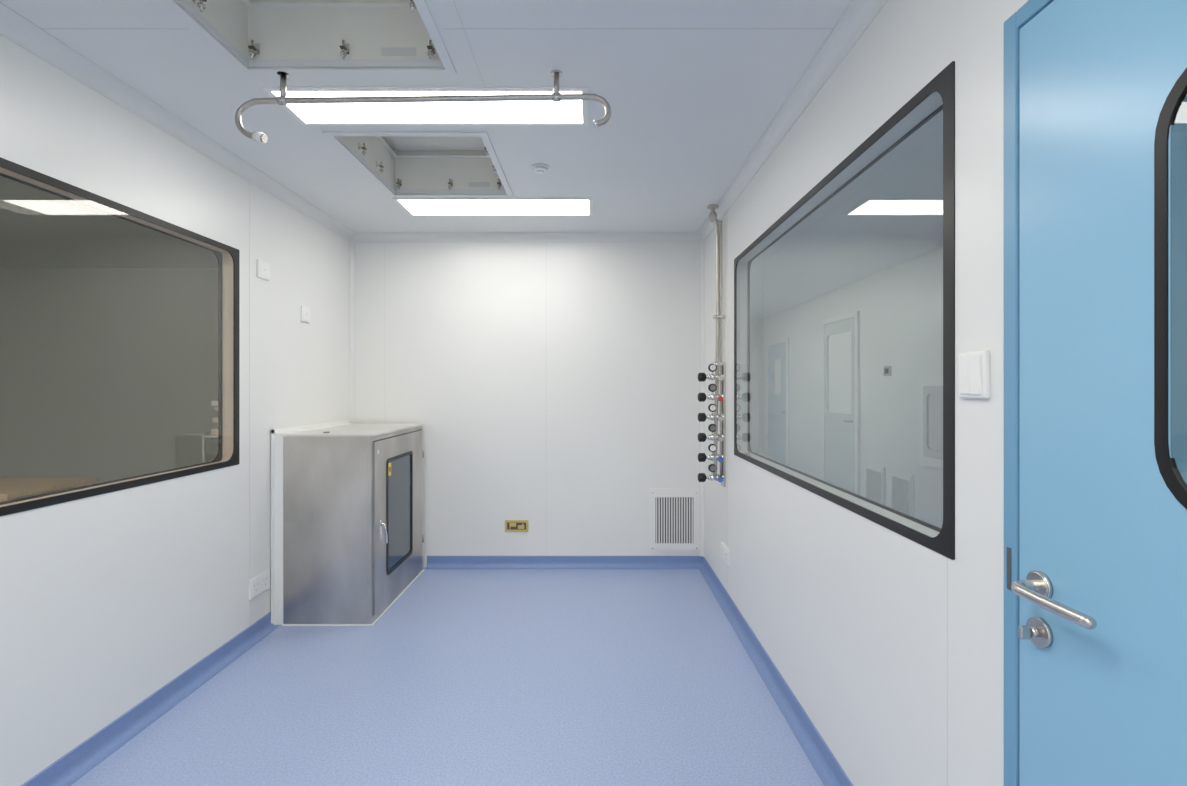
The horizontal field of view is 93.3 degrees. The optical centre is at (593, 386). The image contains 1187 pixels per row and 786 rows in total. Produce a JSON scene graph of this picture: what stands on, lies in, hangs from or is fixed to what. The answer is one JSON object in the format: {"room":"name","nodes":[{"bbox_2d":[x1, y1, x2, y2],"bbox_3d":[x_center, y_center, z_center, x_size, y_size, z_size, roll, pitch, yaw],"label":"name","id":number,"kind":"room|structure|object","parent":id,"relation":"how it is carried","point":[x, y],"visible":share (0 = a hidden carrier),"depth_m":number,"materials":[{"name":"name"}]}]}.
{"room":"clean room","nodes":[
{"label":"clean room","id":0,"kind":"room"},
{"bbox_2d":[0,268,217,498],"bbox_3d":[-4.287,0.110,5.640,4.625,2.600,0.080,0,0,0],"label":"wall","id":1,"kind":"structure","parent":0,"point":[108,374],"depth_m":5.60,"materials":[{"name":"grey"}]},
{"bbox_2d":[0,176,217,267],"bbox_3d":[-4.327,-1.215,2.050,4.705,0.050,7.260,0,0,0],"label":"ceiling","id":2,"kind":"structure","parent":0,"point":[39,229],"depth_m":4.55,"materials":[{"name":"white paint"}]},
{"bbox_2d":[162,0,456,74],"bbox_3d":[-0.920,-1.327,1.680,0.804,0.289,0.884,0,0,0],"label":"housing","id":3,"kind":"object","parent":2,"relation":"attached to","point":[258,37],"visible":0.94,"depth_m":2.09,"materials":[{"name":"white metal"}]},
{"bbox_2d":[323,131,513,196],"bbox_3d":[-0.880,-1.327,3.050,0.764,0.289,0.884,0,0,0],"label":"housing","id":4,"kind":"object","parent":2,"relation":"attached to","point":[402,163],"visible":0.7,"depth_m":3.44,"materials":[{"name":"white metal"}]},
{"bbox_2d":[41,0,833,86],"bbox_3d":[-0.968,-1.189,0.665,2.467,0.001,3.487,0,0,21],"label":"joint","id":5,"kind":"object","parent":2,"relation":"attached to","point":[453,0],"visible":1,"depth_m":1.86,"materials":[{"name":"white"}]},
{"bbox_2d":[0,34,348,785],"bbox_3d":[-1.935,0.110,1.438,0.080,2.600,6.035,0,0,0],"label":"wall","id":6,"kind":"structure","parent":0,"point":[107,599],"depth_m":2.40,"materials":[{"name":"grey"}]},
{"bbox_2d":[0,157,239,515],"bbox_3d":[-1.935,-0.160,1.870,0.086,1.146,2.246,0,0,0],"label":"window","id":7,"kind":"structure","parent":6,"relation":"in","point":[228,257],"depth_m":2.70,"materials":[{"name":"black"}]},
{"bbox_2d":[21,612,277,785],"bbox_3d":[-1.873,1.364,0.895,0.045,0.092,4.790,0,0,0],"label":"baseboard","id":8,"kind":"structure","parent":6,"relation":"attached to","point":[65,771],"depth_m":2.35,"materials":[{"name":"blue plastic"}]},
{"bbox_2d":[0,2,355,241],"bbox_3d":[-1.863,-1.159,1.438,0.063,0.063,5.875,0,0,0],"label":"trim","id":9,"kind":"structure","parent":6,"relation":"attached to","point":[15,27],"depth_m":2.31,"materials":[{"name":"white metal"}]},
{"bbox_2d":[249,182,249,625],"bbox_3d":[-1.895,0.095,3.085,0.001,2.450,0.004,0,0,0],"label":"joint","id":10,"kind":"object","parent":6,"relation":"attached to","point":[249,182],"visible":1,"depth_m":3.08,"materials":[{"name":"white"}]},
{"bbox_2d":[248,570,269,599],"bbox_3d":[-1.888,1.115,3.165,0.015,0.105,0.190,0,0,0],"label":"power outlet","id":11,"kind":"object","parent":6,"relation":"attached to","point":[260,583],"visible":1,"depth_m":3.15,"materials":[{"name":"white plastic"}]},
{"bbox_2d":[257,259,269,279],"bbox_3d":[-1.887,-0.670,3.205,0.017,0.100,0.112,0,0,0],"label":"light switch","id":12,"kind":"object","parent":6,"relation":"attached to","point":[263,268],"visible":1,"depth_m":3.19,"materials":[{"name":"white plastic"}]},
{"bbox_2d":[301,306,309,322],"bbox_3d":[-1.887,-0.475,3.670,0.017,0.100,0.100,0,0,0],"label":"light switch","id":13,"kind":"object","parent":6,"relation":"attached to","point":[305,311],"visible":1,"depth_m":3.65,"materials":[{"name":"white plastic"}]},
{"bbox_2d":[0,0,851,231],"bbox_3d":[-0.518,-1.215,1.438,2.915,0.050,6.035,0,0,0],"label":"ceiling","id":14,"kind":"structure","parent":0,"point":[689,107],"depth_m":2.22,"materials":[{"name":"grey"}]},
{"bbox_2d":[235,70,610,142],"bbox_3d":[-0.645,-1.056,2.120,1.423,0.265,0.044,0,0,0],"label":"hanging rail","id":15,"kind":"object","parent":14,"relation":"hanging from","point":[283,99],"depth_m":2.11,"materials":[{"name":"silver metal"}]},
{"bbox_2d":[262,87,587,125],"bbox_3d":[-0.670,-1.212,2.380,1.292,0.056,0.322,0,0,0],"label":"ceiling light","id":16,"kind":"object","parent":14,"relation":"in","point":[565,112],"depth_m":2.40,"materials":[{"name":"white plastic"}]},
{"bbox_2d":[393,198,592,215],"bbox_3d":[-0.635,-1.212,3.703,1.262,0.056,0.357,0,0,0],"label":"ceiling light","id":17,"kind":"object","parent":14,"relation":"in","point":[413,206],"depth_m":3.69,"materials":[{"name":"white plastic"}]},
{"bbox_2d":[531,163,549,173],"bbox_3d":[-0.287,-1.175,3.030,0.100,0.029,0.100,0,0,0],"label":"smoke detector","id":18,"kind":"object","parent":14,"relation":"attached to","point":[539,168],"visible":1,"depth_m":3.00,"materials":[{"name":"white plastic"}]},
{"bbox_2d":[71,567,823,785],"bbox_3d":[-0.517,1.440,1.438,2.915,0.060,6.035,0,0,0],"label":"floor","id":19,"kind":"structure","parent":0,"point":[470,677],"depth_m":2.53,"materials":[{"name":"blue plastic"}]},
{"bbox_2d":[271,419,423,625],"bbox_3d":[-1.576,0.830,3.808,0.627,1.160,1.055,0,0,0],"label":"box","id":20,"kind":"object","parent":19,"relation":"on","point":[347,498],"visible":1,"depth_m":3.31,"materials":[{"name":"silver metal"}]},
{"bbox_2d":[356,243,698,566],"bbox_3d":[-0.517,0.110,4.415,2.755,2.600,0.081,0,0,0],"label":"wall","id":21,"kind":"structure","parent":0,"point":[551,386],"depth_m":4.37,"materials":[{"name":"white"}]},
{"bbox_2d":[349,238,355,422],"bbox_3d":[-1.877,0.070,4.357,0.036,2.500,0.036,0,0,0],"label":"trim","id":22,"kind":"structure","parent":21,"relation":"attached to","point":[352,246],"depth_m":4.37,"materials":[{"name":"white metal"}]},
{"bbox_2d":[505,520,527,531],"bbox_3d":[-0.600,1.085,4.367,0.184,0.092,0.016,0,0,0],"label":"outlet","id":23,"kind":"object","parent":21,"relation":"attached to","point":[510,525],"visible":1,"depth_m":4.37,"materials":[{"name":"gold"}]},
{"bbox_2d":[352,232,701,242],"bbox_3d":[-0.517,-1.159,4.343,2.755,0.063,0.063,0,0,0],"label":"trim","id":24,"kind":"structure","parent":21,"relation":"attached to","point":[358,237],"depth_m":4.36,"materials":[{"name":"white metal"}]},
{"bbox_2d":[426,556,702,568],"bbox_3d":[-0.220,1.364,4.353,2.160,0.092,0.045,0,0,0],"label":"baseboard","id":25,"kind":"structure","parent":21,"relation":"attached to","point":[433,562],"depth_m":4.37,"materials":[{"name":"blue plastic"}]},
{"bbox_2d":[649,489,699,551],"bbox_3d":[0.631,1.040,4.366,0.402,0.490,0.018,0,0,0],"label":"air vent","id":26,"kind":"object","parent":21,"relation":"in","point":[674,514],"visible":1,"depth_m":4.36,"materials":[{"name":"white metal"}]},
{"bbox_2d":[699,238,703,556],"bbox_3d":[0.842,0.070,4.357,0.036,2.500,0.036,0,0,0],"label":"trim","id":27,"kind":"structure","parent":21,"relation":"attached to","point":[701,245],"depth_m":4.37,"materials":[{"name":"white metal"}]},
{"bbox_2d":[750,320,758,453],"bbox_3d":[1.945,0.110,10.040,2.010,2.600,0.080,0,0,0],"label":"wall","id":28,"kind":"structure","parent":0,"point":[754,324],"depth_m":10.00,"materials":[{"name":"white paint"}]},
{"bbox_2d":[750,110,942,319],"bbox_3d":[1.985,-1.215,4.250,2.090,0.050,11.660,0,0,0],"label":"ceiling right room","id":29,"kind":"structure","parent":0,"point":[891,214],"depth_m":4.31,"materials":[{"name":"white paint"}]},
{"bbox_2d":[759,246,942,527],"bbox_3d":[2.990,0.110,4.250,0.080,2.600,11.660,0,0,0],"label":"wall","id":30,"kind":"structure","parent":0,"point":[900,306],"depth_m":5.72,"materials":[{"name":"white paint"}]},
{"bbox_2d":[767,338,788,465],"bbox_3d":[2.915,0.335,8.950,0.069,2.149,1.000,0,0,0],"label":"door","id":31,"kind":"structure","parent":30,"relation":"in","point":[777,351],"depth_m":8.86,"materials":[{"name":"white metal"}]},
{"bbox_2d":[822,311,859,494],"bbox_3d":[2.915,0.284,6.675,0.069,2.249,0.950,0,0,0],"label":"door","id":32,"kind":"structure","parent":30,"relation":"in","point":[841,334],"depth_m":6.64,"materials":[{"name":"white metal"}]},
{"bbox_2d":[865,462,884,504],"bbox_3d":[2.941,1.045,5.865,0.018,0.470,0.410,0,0,0],"label":"air vent","id":33,"kind":"object","parent":30,"relation":"in","point":[874,474],"visible":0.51,"depth_m":5.84,"materials":[{"name":"white metal"}]},
{"bbox_2d":[884,366,891,375],"bbox_3d":[2.938,-0.160,5.600,0.024,0.100,0.120,0,0,0],"label":"panel","id":34,"kind":"object","parent":30,"relation":"attached to","point":[887,369],"visible":1,"depth_m":5.57,"materials":[{"name":"grey plastic"}]},
{"bbox_2d":[890,469,913,516],"bbox_3d":[2.941,1.045,5.355,0.018,0.470,0.410,0,0,0],"label":"air vent","id":35,"kind":"object","parent":30,"relation":"in","point":[901,483],"visible":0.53,"depth_m":5.33,"materials":[{"name":"white metal"}]},
{"bbox_2d":[919,376,942,468],"bbox_3d":[2.932,0.300,4.735,0.036,0.780,0.570,0,0,0],"label":"pass-through window","id":36,"kind":"structure","parent":30,"relation":"in","point":[930,388],"depth_m":4.85,"materials":[{"name":"white metal"}]},
{"bbox_2d":[704,0,1027,785],"bbox_3d":[0.900,0.110,1.438,0.080,2.600,6.035,0,0,0],"label":"wall","id":37,"kind":"structure","parent":0,"point":[850,610],"depth_m":1.62,"materials":[{"name":"white paint"}]},
{"bbox_2d":[698,204,724,486],"bbox_3d":[0.774,-0.270,3.677,0.174,1.839,0.080,0,0,0],"label":"gas valve manifold","id":38,"kind":"object","parent":37,"relation":"attached to","point":[702,377],"visible":1,"depth_m":3.67,"materials":[{"name":"grey metal"}]},
{"bbox_2d":[721,542,729,566],"bbox_3d":[0.853,1.080,3.620,0.015,0.100,0.200,0,0,0],"label":"power outlet","id":39,"kind":"object","parent":37,"relation":"attached to","point":[725,552],"visible":1,"depth_m":3.59,"materials":[{"name":"white plastic"}]},
{"bbox_2d":[699,557,853,785],"bbox_3d":[0.838,1.364,1.438,0.045,0.092,5.875,0,0,0],"label":"baseboard","id":40,"kind":"structure","parent":37,"relation":"attached to","point":[825,764],"depth_m":2.49,"materials":[{"name":"blue plastic"}]},
{"bbox_2d":[697,0,887,241],"bbox_3d":[0.829,-1.159,1.438,0.063,0.063,5.875,0,0,0],"label":"trim","id":41,"kind":"structure","parent":37,"relation":"attached to","point":[859,14],"depth_m":2.21,"materials":[{"name":"white metal"}]},
{"bbox_2d":[734,61,954,559],"bbox_3d":[0.900,-0.182,2.375,0.086,1.191,2.086,0,0,0],"label":"window","id":42,"kind":"structure","parent":37,"relation":"in","point":[938,95],"depth_m":1.71,"materials":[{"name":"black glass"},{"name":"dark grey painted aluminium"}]},
{"bbox_2d":[947,560,947,785],"bbox_3d":[0.860,0.095,2.481,0.001,2.450,2.243,0,0,0],"label":"joint","id":43,"kind":"object","parent":37,"relation":"attached to","point":[947,560],"visible":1,"depth_m":1.36,"materials":[{"name":"white"}]},
{"bbox_2d":[959,350,989,398],"bbox_3d":[0.851,-0.028,1.258,0.018,0.105,0.091,0,0,0],"label":"light switch","id":44,"kind":"object","parent":37,"relation":"attached to","point":[974,366],"visible":1,"depth_m":1.24,"materials":[{"name":"white plastic"}]},
{"bbox_2d":[1004,0,1186,785],"bbox_3d":[0.863,0.330,0.676,0.175,2.159,0.952,0,0,0],"label":"door","id":45,"kind":"structure","parent":37,"relation":"in","point":[1095,91],"depth_m":0.95,"materials":[{"name":"blue metal"}]},
{"bbox_3d":[-4.328,1.440,2.050,4.705,0.060,7.260,0,0,0],"label":"floor","id":46,"kind":"structure","parent":0,"visible":0},
{"bbox_2d":[0,477,98,501],"bbox_3d":[-3.975,1.010,3.500,1.250,0.799,0.600,0,0,0],"label":"wooden table","id":47,"kind":"object","parent":46,"relation":"on","point":[11,488],"visible":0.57,"depth_m":3.55,"materials":[{"name":"brown wood"}]},
{"bbox_2d":[201,399,217,462],"bbox_3d":[-2.320,0.708,3.600,0.180,1.402,0.320,0,0,0],"label":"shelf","id":48,"kind":"object","parent":46,"relation":"on","point":[214,432],"visible":0.12,"depth_m":3.46,"materials":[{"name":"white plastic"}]}
]}

